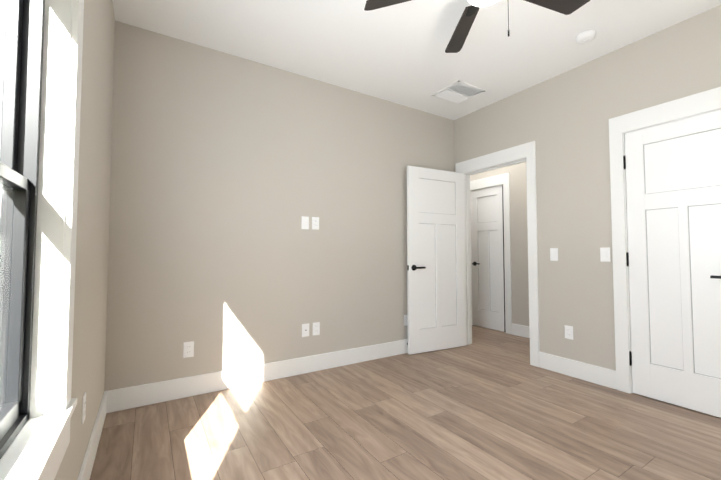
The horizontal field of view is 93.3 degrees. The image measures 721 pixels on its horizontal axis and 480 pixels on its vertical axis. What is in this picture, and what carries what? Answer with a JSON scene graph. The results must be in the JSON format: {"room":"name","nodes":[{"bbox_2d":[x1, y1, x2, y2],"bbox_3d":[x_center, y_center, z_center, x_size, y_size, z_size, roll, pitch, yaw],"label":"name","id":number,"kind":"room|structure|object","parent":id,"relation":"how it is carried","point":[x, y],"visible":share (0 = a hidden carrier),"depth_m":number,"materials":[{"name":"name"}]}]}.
{"room":"empty bedroom","nodes":[
{"label":"empty bedroom","id":0,"kind":"room"},
{"bbox_2d":[54,0,114,479],"bbox_3d":[-0.854,-0.253,0.804,0.150,2.740,3.840,1,-3,-32],"label":"wall","id":1,"kind":"structure","parent":0,"point":[91,285],"depth_m":1.63,"materials":[{"name":"paint"}]},
{"bbox_2d":[0,0,83,479],"bbox_3d":[-0.751,-0.223,0.637,0.217,1.776,1.230,1,-3,-32],"label":"window","id":2,"kind":"structure","parent":1,"relation":"in","point":[37,448],"depth_m":1.04,"materials":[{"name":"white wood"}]},
{"bbox_2d":[82,392,85,424],"bbox_3d":[-1.234,0.750,1.521,0.008,0.117,0.072,1,-3,-32],"label":"electrical outlet","id":3,"kind":"object","parent":1,"relation":"attached to","point":[83,407],"visible":1,"depth_m":1.50,"materials":[{"name":"white plastic"}]},
{"bbox_2d":[77,391,108,479],"bbox_3d":[-0.783,1.044,0.798,0.016,0.147,3.600,1,-3,-32],"label":"baseboard","id":4,"kind":"structure","parent":1,"relation":"attached to","point":[88,461],"depth_m":1.78,"materials":[{"name":"white wood"}]},
{"bbox_2d":[104,21,453,390],"bbox_3d":[-0.272,-0.154,3.361,3.552,2.740,0.120,1,-3,-32],"label":"wall","id":5,"kind":"structure","parent":0,"point":[228,171],"depth_m":2.86,"materials":[{"name":"paint"}]},
{"bbox_2d":[183,341,193,357],"bbox_3d":[-1.310,0.835,2.596,0.072,0.117,0.008,1,-3,-32],"label":"electrical outlet","id":6,"kind":"object","parent":5,"relation":"attached to","point":[188,349],"visible":1,"depth_m":2.59,"materials":[{"name":"white plastic"}]},
{"bbox_2d":[109,339,407,412],"bbox_3d":[-0.270,1.138,3.223,3.402,0.147,0.030,1,-3,-32],"label":"baseboard","id":7,"kind":"structure","parent":5,"relation":"attached to","point":[114,400],"depth_m":2.78,"materials":[{"name":"white wood"}]},
{"bbox_2d":[301,216,308,228],"bbox_3d":[-0.510,-0.158,3.138,0.072,0.117,0.006,1,-3,-32],"label":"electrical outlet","id":8,"kind":"object","parent":5,"relation":"attached to","point":[305,223],"visible":1,"depth_m":3.13,"materials":[{"name":"white plastic"}]},
{"bbox_2d":[302,323,308,336],"bbox_3d":[-0.498,0.822,3.103,0.072,0.117,0.013,1,-3,-32],"label":"electrical outlet","id":9,"kind":"object","parent":5,"relation":"attached to","point":[305,330],"visible":1,"depth_m":3.10,"materials":[{"name":"white plastic"}]},
{"bbox_2d":[312,217,318,229],"bbox_3d":[-0.421,-0.156,3.192,0.072,0.117,0.008,1,-3,-32],"label":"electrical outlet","id":10,"kind":"object","parent":5,"relation":"attached to","point":[315,223],"visible":1,"depth_m":3.19,"materials":[{"name":"white plastic"}]},
{"bbox_2d":[313,322,319,335],"bbox_3d":[-0.411,0.824,3.160,0.072,0.117,0.008,1,-3,-32],"label":"electrical outlet","id":11,"kind":"object","parent":5,"relation":"attached to","point":[316,328],"visible":1,"depth_m":3.16,"materials":[{"name":"white plastic"}]},
{"bbox_2d":[404,315,407,325],"bbox_3d":[0.509,0.879,3.734,0.072,0.117,0.008,1,-3,-32],"label":"electrical outlet","id":12,"kind":"object","parent":5,"relation":"attached to","point":[405,320],"visible":0.69,"depth_m":3.72,"materials":[{"name":"white plastic"}]},
{"bbox_2d":[90,325,720,479],"bbox_3d":[0.638,1.264,2.624,4.672,0.150,5.440,1,-3,-32],"label":"floor","id":13,"kind":"structure","parent":0,"point":[489,404],"depth_m":2.10,"materials":[{"name":"brown wood"}]},
{"bbox_2d":[112,0,720,119],"bbox_3d":[0.638,-1.609,2.736,4.672,0.120,5.440,1,-3,-32],"label":"ceiling","id":14,"kind":"structure","parent":0,"point":[397,53],"depth_m":2.60,"materials":[{"name":"paint"}]},
{"bbox_2d":[431,80,485,103],"bbox_3d":[1.009,-1.510,3.514,0.400,0.017,0.370,1,-3,-32],"label":"ceiling vent","id":15,"kind":"object","parent":14,"relation":"in","point":[458,92],"visible":1,"depth_m":3.49,"materials":[{"name":"white metal"}]},
{"bbox_2d":[364,0,589,52],"bbox_3d":[0.697,-1.339,1.750,1.311,0.497,1.264,1,-3,-32],"label":"ceiling fan","id":16,"kind":"object","parent":14,"relation":"hanging from","point":[464,26],"visible":1,"depth_m":2.01,"materials":[{"name":"brown wood"}]},
{"bbox_2d":[576,30,595,43],"bbox_3d":[1.713,-1.535,2.588,0.132,0.040,0.132,1,-3,-32],"label":"smoke detector","id":17,"kind":"object","parent":14,"relation":"attached to","point":[587,36],"visible":1,"depth_m":2.56,"materials":[{"name":"white plastic"}]},
{"bbox_2d":[470,162,528,325],"bbox_3d":[1.942,-0.093,4.923,0.180,2.740,3.020,1,-3,-32],"label":"wall","id":18,"kind":"structure","parent":0,"point":[519,248],"depth_m":4.50,"materials":[{"name":"paint"}]},
{"bbox_2d":[471,185,505,331],"bbox_3d":[1.855,0.255,4.937,0.147,2.030,0.577,1,-3,-32],"label":"hall door","id":19,"kind":"structure","parent":18,"relation":"in","point":[488,269],"depth_m":4.92,"materials":[{"name":"white wood"}]},
{"bbox_2d":[470,173,511,333],"bbox_3d":[1.878,0.186,4.960,0.139,2.186,0.762,1,-3,-32],"label":"door frame","id":20,"kind":"structure","parent":18,"relation":"attached to","point":[496,180],"depth_m":4.65,"materials":[{"name":"white wood"}]},
{"bbox_2d":[512,323,529,337],"bbox_3d":[2.323,1.173,4.099,0.016,0.147,1.104,1,-3,-32],"label":"baseboard","id":21,"kind":"structure","parent":18,"relation":"attached to","point":[520,330],"depth_m":4.44,"materials":[{"name":"white wood"}]},
{"bbox_2d":[454,5,720,369],"bbox_3d":[2.202,-0.181,2.645,0.120,2.740,3.720,1,-3,-32],"label":"wall","id":22,"kind":"structure","parent":0,"point":[561,120],"depth_m":2.96,"materials":[{"name":"paint"}]},
{"bbox_2d":[456,141,539,366],"bbox_3d":[1.500,0.139,3.754,0.156,2.186,1.007,1,-3,-32],"label":"door frame","id":23,"kind":"structure","parent":22,"relation":"attached to","point":[522,153],"depth_m":3.39,"materials":[{"name":"white wood"}]},
{"bbox_2d":[407,166,465,354],"bbox_3d":[0.878,0.213,3.860,0.822,2.030,0.147,1,-3,-27],"label":"room door","id":24,"kind":"structure","parent":23,"relation":"attached to","point":[436,289],"depth_m":3.83,"materials":[{"name":"white wood"}]},
{"bbox_2d":[550,248,557,260],"bbox_3d":[1.794,0.134,3.159,0.012,0.117,0.072,1,-3,-32],"label":"light switch","id":25,"kind":"object","parent":22,"relation":"attached to","point":[553,254],"visible":1,"depth_m":3.16,"materials":[{"name":"white plastic"}]},
{"bbox_2d":[564,325,572,339],"bbox_3d":[1.857,0.824,3.036,0.008,0.117,0.072,1,-3,-32],"label":"electrical outlet","id":26,"kind":"object","parent":22,"relation":"attached to","point":[568,332],"visible":1,"depth_m":3.03,"materials":[{"name":"white plastic"}]},
{"bbox_2d":[539,352,615,388],"bbox_3d":[1.877,1.129,2.984,0.016,0.147,0.631,1,-3,-32],"label":"baseboard","id":27,"kind":"structure","parent":22,"relation":"attached to","point":[595,374],"depth_m":2.94,"materials":[{"name":"white wood"}]},
{"bbox_2d":[600,247,610,261],"bbox_3d":[2.016,0.120,2.806,0.012,0.117,0.072,1,-3,-32],"label":"light switch","id":28,"kind":"object","parent":22,"relation":"attached to","point":[604,254],"visible":1,"depth_m":2.81,"materials":[{"name":"white plastic"}]},
{"bbox_2d":[609,87,720,393],"bbox_3d":[2.322,0.087,2.425,0.139,2.186,0.858,1,-3,-32],"label":"door frame","id":29,"kind":"structure","parent":22,"relation":"attached to","point":[693,105],"depth_m":2.69,"materials":[{"name":"white wood"}]},
{"bbox_2d":[623,110,720,417],"bbox_3d":[2.293,0.157,2.411,0.147,2.030,0.673,1,-3,-32],"label":"closet door","id":30,"kind":"structure","parent":22,"relation":"in","point":[673,196],"depth_m":2.44,"materials":[{"name":"white wood"}]}
]}

